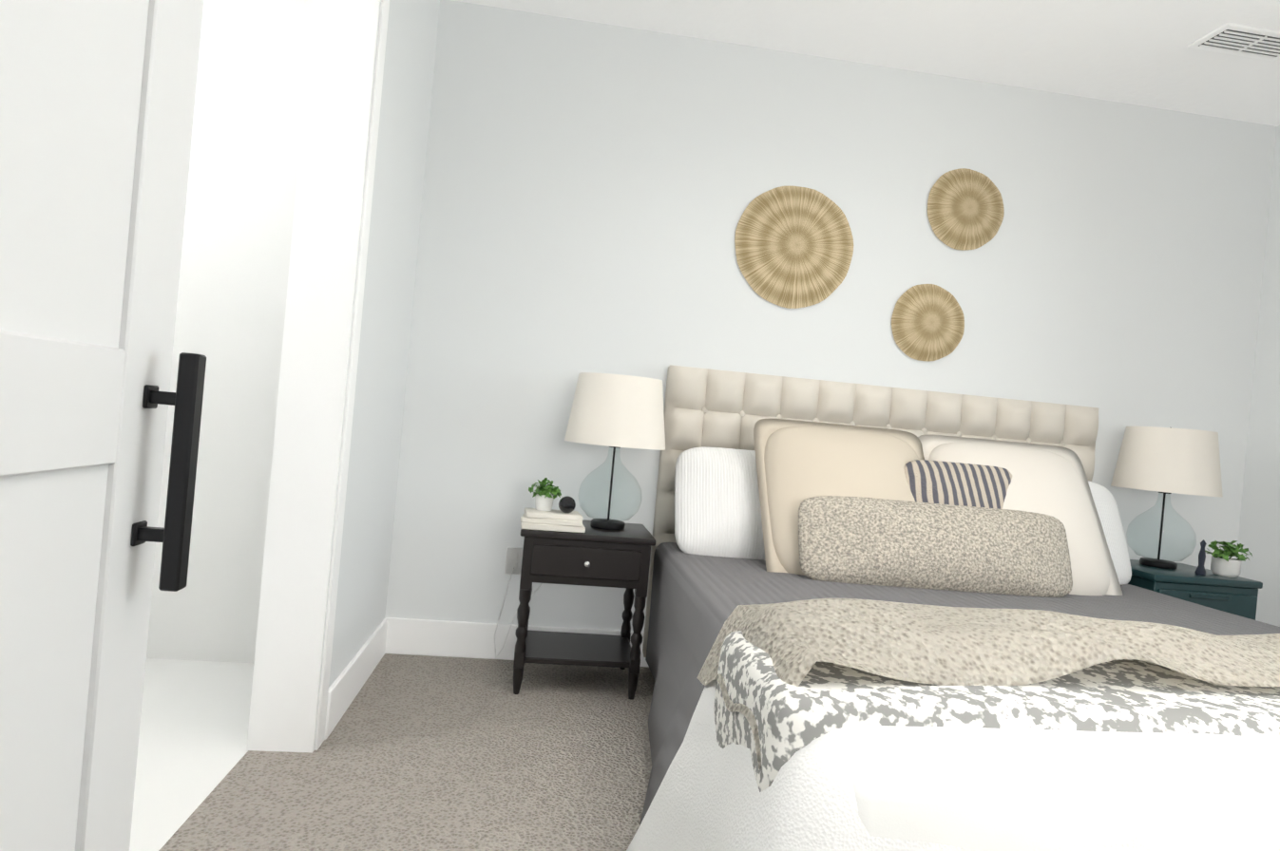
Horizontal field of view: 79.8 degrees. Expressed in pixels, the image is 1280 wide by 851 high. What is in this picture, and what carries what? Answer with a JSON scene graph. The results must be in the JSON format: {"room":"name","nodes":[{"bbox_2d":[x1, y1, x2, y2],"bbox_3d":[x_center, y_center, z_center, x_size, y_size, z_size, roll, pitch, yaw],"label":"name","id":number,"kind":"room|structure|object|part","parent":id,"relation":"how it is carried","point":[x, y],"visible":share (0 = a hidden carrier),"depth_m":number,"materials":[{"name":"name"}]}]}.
{"room":"bedroom","nodes":[
{"label":"bedroom","id":0,"kind":"room"},
{"bbox_2d":[129,0,312,850],"bbox_3d":[-1.854,-0.490,1.668,1.800,2.940,2.600,5,0,-7],"label":"doorway","id":1,"kind":"structure","parent":0,"point":[232,294],"depth_m":2.91,"materials":[{"name":"white"}]},
{"bbox_2d":[314,0,439,743],"bbox_3d":[-0.747,-0.386,0.720,0.180,2.740,4.970,5,0,-7],"label":"wall","id":2,"kind":"structure","parent":0,"point":[387,312],"depth_m":2.71,"materials":[{"name":"grey paint"}]},
{"bbox_2d":[0,0,206,850],"bbox_3d":[-0.600,-0.321,0.688,0.114,2.608,3.350,5,0,-7],"label":"barn door","id":3,"kind":"structure","parent":2,"relation":"in","point":[97,102],"depth_m":0.94,"materials":[{"name":"white wood"}]},
{"bbox_3d":[-0.567,-0.695,0.686,0.114,1.858,3.350,5,0,-7],"label":"barn door hardware","id":4,"kind":"part","parent":3,"relation":"part of","materials":[{"name":"black metal"}]},
{"bbox_2d":[246,0,389,753],"bbox_3d":[-0.873,-0.271,1.694,0.195,2.480,1.270,5,0,-7],"label":"door frame","id":5,"kind":"structure","parent":2,"relation":"attached to","point":[320,318],"depth_m":2.24,"materials":[{"name":"white wood"}]},
{"bbox_2d":[324,617,392,740],"bbox_3d":[-1.010,0.882,2.762,0.016,0.150,0.850,5,0,-7],"label":"baseboard","id":6,"kind":"structure","parent":2,"relation":"attached to","point":[347,686],"depth_m":2.68,"materials":[{"name":"white wood"}]},
{"bbox_2d":[158,653,655,850],"bbox_3d":[1.152,1.210,0.972,4.280,0.100,5.330,5,0,-7],"label":"floor","id":7,"kind":"structure","parent":0,"point":[426,754],"depth_m":2.21,"materials":[{"name":"carpet"}]},
{"bbox_2d":[512,519,656,700],"bbox_3d":[-0.240,0.715,3.058,0.510,0.620,0.441,5,0,-7],"label":"nightstand","id":8,"kind":"object","parent":7,"relation":"on","point":[590,556],"visible":1,"depth_m":2.89,"materials":[{"name":"black wood"}]},
{"bbox_2d":[520,477,585,533],"bbox_3d":[-0.330,0.299,2.947,0.244,0.190,0.196,5,0,-7],"label":"decor","id":9,"kind":"object","parent":8,"relation":"on","point":[543,516],"visible":1,"depth_m":2.89,"materials":[{"name":"white paper"}]},
{"bbox_2d":[493,372,665,658],"bbox_3d":[-0.238,0.396,3.084,0.627,1.232,0.410,5,0,-7],"label":"lamp","id":10,"kind":"object","parent":8,"relation":"on","point":[614,410],"depth_m":2.94,"materials":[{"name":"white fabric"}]},
{"bbox_3d":[-0.383,0.690,3.209,0.424,0.621,0.131,5,0,-7],"label":"left lamp cord","id":11,"kind":"part","parent":10,"relation":"part of","materials":[{"name":"white plastic"}]},
{"bbox_2d":[626,364,1279,850],"bbox_3d":[1.110,0.493,2.355,2.299,1.310,2.169,5,0,-7],"label":"bed","id":12,"kind":"object","parent":7,"relation":"on","point":[877,618],"visible":1,"depth_m":1.70,"materials":[{"name":"white fabric"}]},
{"bbox_2d":[626,631,1279,850],"bbox_3d":[1.152,0.858,1.655,2.280,0.577,0.760,5,0,-7],"label":"comforter","id":13,"kind":"object","parent":12,"relation":"on","point":[754,768],"depth_m":1.29,"materials":[{"name":"white fabric"}]},
{"bbox_2d":[696,597,1279,770],"bbox_3d":[1.244,0.586,1.804,2.150,0.281,0.654,5,0,-7],"label":"throw","id":14,"kind":"object","parent":12,"relation":"on","point":[758,655],"depth_m":1.55,"materials":[{"name":"beige fabric"}]},
{"bbox_2d":[1127,559,1262,620],"bbox_3d":[2.306,0.941,3.373,0.500,0.625,0.430,5,0,-7],"label":"nightstand","id":15,"kind":"object","parent":7,"relation":"on","point":[1237,596],"visible":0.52,"depth_m":3.18,"materials":[{"name":"teal wood"}]},
{"bbox_2d":[1110,426,1222,570],"bbox_3d":[2.328,0.315,3.401,0.410,0.622,0.410,5,0,-7],"label":"lamp","id":16,"kind":"object","parent":15,"relation":"on","point":[1164,461],"visible":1,"depth_m":3.26,"materials":[{"name":"beige fabric"}]},
{"bbox_2d":[1194,539,1252,577],"bbox_3d":[2.474,0.564,3.281,0.253,0.153,0.164,5,0,-7],"label":"decor","id":17,"kind":"object","parent":15,"relation":"on","point":[1223,563],"visible":1,"depth_m":3.25,"materials":[{"name":"white"}]},
{"bbox_2d":[384,0,1277,631],"bbox_3d":[0.973,-0.242,3.522,4.280,2.740,0.180,5,0,-7],"label":"wall","id":18,"kind":"structure","parent":0,"point":[592,192],"depth_m":3.35,"materials":[{"name":"grey paint"}]},
{"bbox_2d":[504,547,523,574],"bbox_3d":[-0.535,0.577,3.259,0.072,0.116,0.008,5,0,-7],"label":"electrical outlet","id":19,"kind":"object","parent":18,"relation":"attached to","point":[514,557],"visible":0.83,"depth_m":3.25,"materials":[{"name":"white plastic"}]},
{"bbox_2d":[388,617,648,667],"bbox_3d":[0.858,1.048,3.427,3.900,0.150,0.020,5,0,-7],"label":"baseboard","id":20,"kind":"structure","parent":18,"relation":"attached to","point":[410,637],"depth_m":3.22,"materials":[{"name":"white wood"}]},
{"bbox_2d":[734,186,853,308],"bbox_3d":[0.683,-0.785,3.363,0.541,0.540,0.040,5,0,-7],"label":"art","id":21,"kind":"object","parent":18,"relation":"attached to","point":[793,247],"visible":1,"depth_m":3.36,"materials":[{"name":"wicker"}]},
{"bbox_2d":[891,284,964,362],"bbox_3d":[1.303,-0.465,3.442,0.350,0.350,0.040,5,0,-7],"label":"art","id":22,"kind":"object","parent":18,"relation":"attached to","point":[927,322],"visible":1,"depth_m":3.44,"materials":[{"name":"wicker"}]},
{"bbox_2d":[927,168,1004,250],"bbox_3d":[1.480,-0.978,3.455,0.370,0.370,0.040,5,0,-7],"label":"art","id":23,"kind":"object","parent":18,"relation":"attached to","point":[965,210],"visible":1,"depth_m":3.45,"materials":[{"name":"wicker"}]},
{"bbox_2d":[452,0,1279,126],"bbox_3d":[1.407,-1.618,0.960,4.280,0.100,5.330,5,0,-7],"label":"ceiling","id":24,"kind":"structure","parent":0,"point":[1138,52],"depth_m":3.16,"materials":[{"name":"white paint"}]},
{"bbox_2d":[1187,22,1279,60],"bbox_3d":[2.365,-1.480,2.966,0.380,0.018,0.180,5,0,-7],"label":"ceiling vent","id":25,"kind":"object","parent":24,"relation":"in","point":[1244,41],"visible":1,"depth_m":2.96,"materials":[{"name":"white metal"}]},
{"bbox_2d":[1236,125,1279,627],"bbox_3d":[3.307,-0.022,1.212,0.180,2.740,4.970,5,0,-7],"label":"wall","id":26,"kind":"structure","parent":0,"point":[1259,532],"depth_m":3.59,"materials":[{"name":"grey paint"}]}
]}

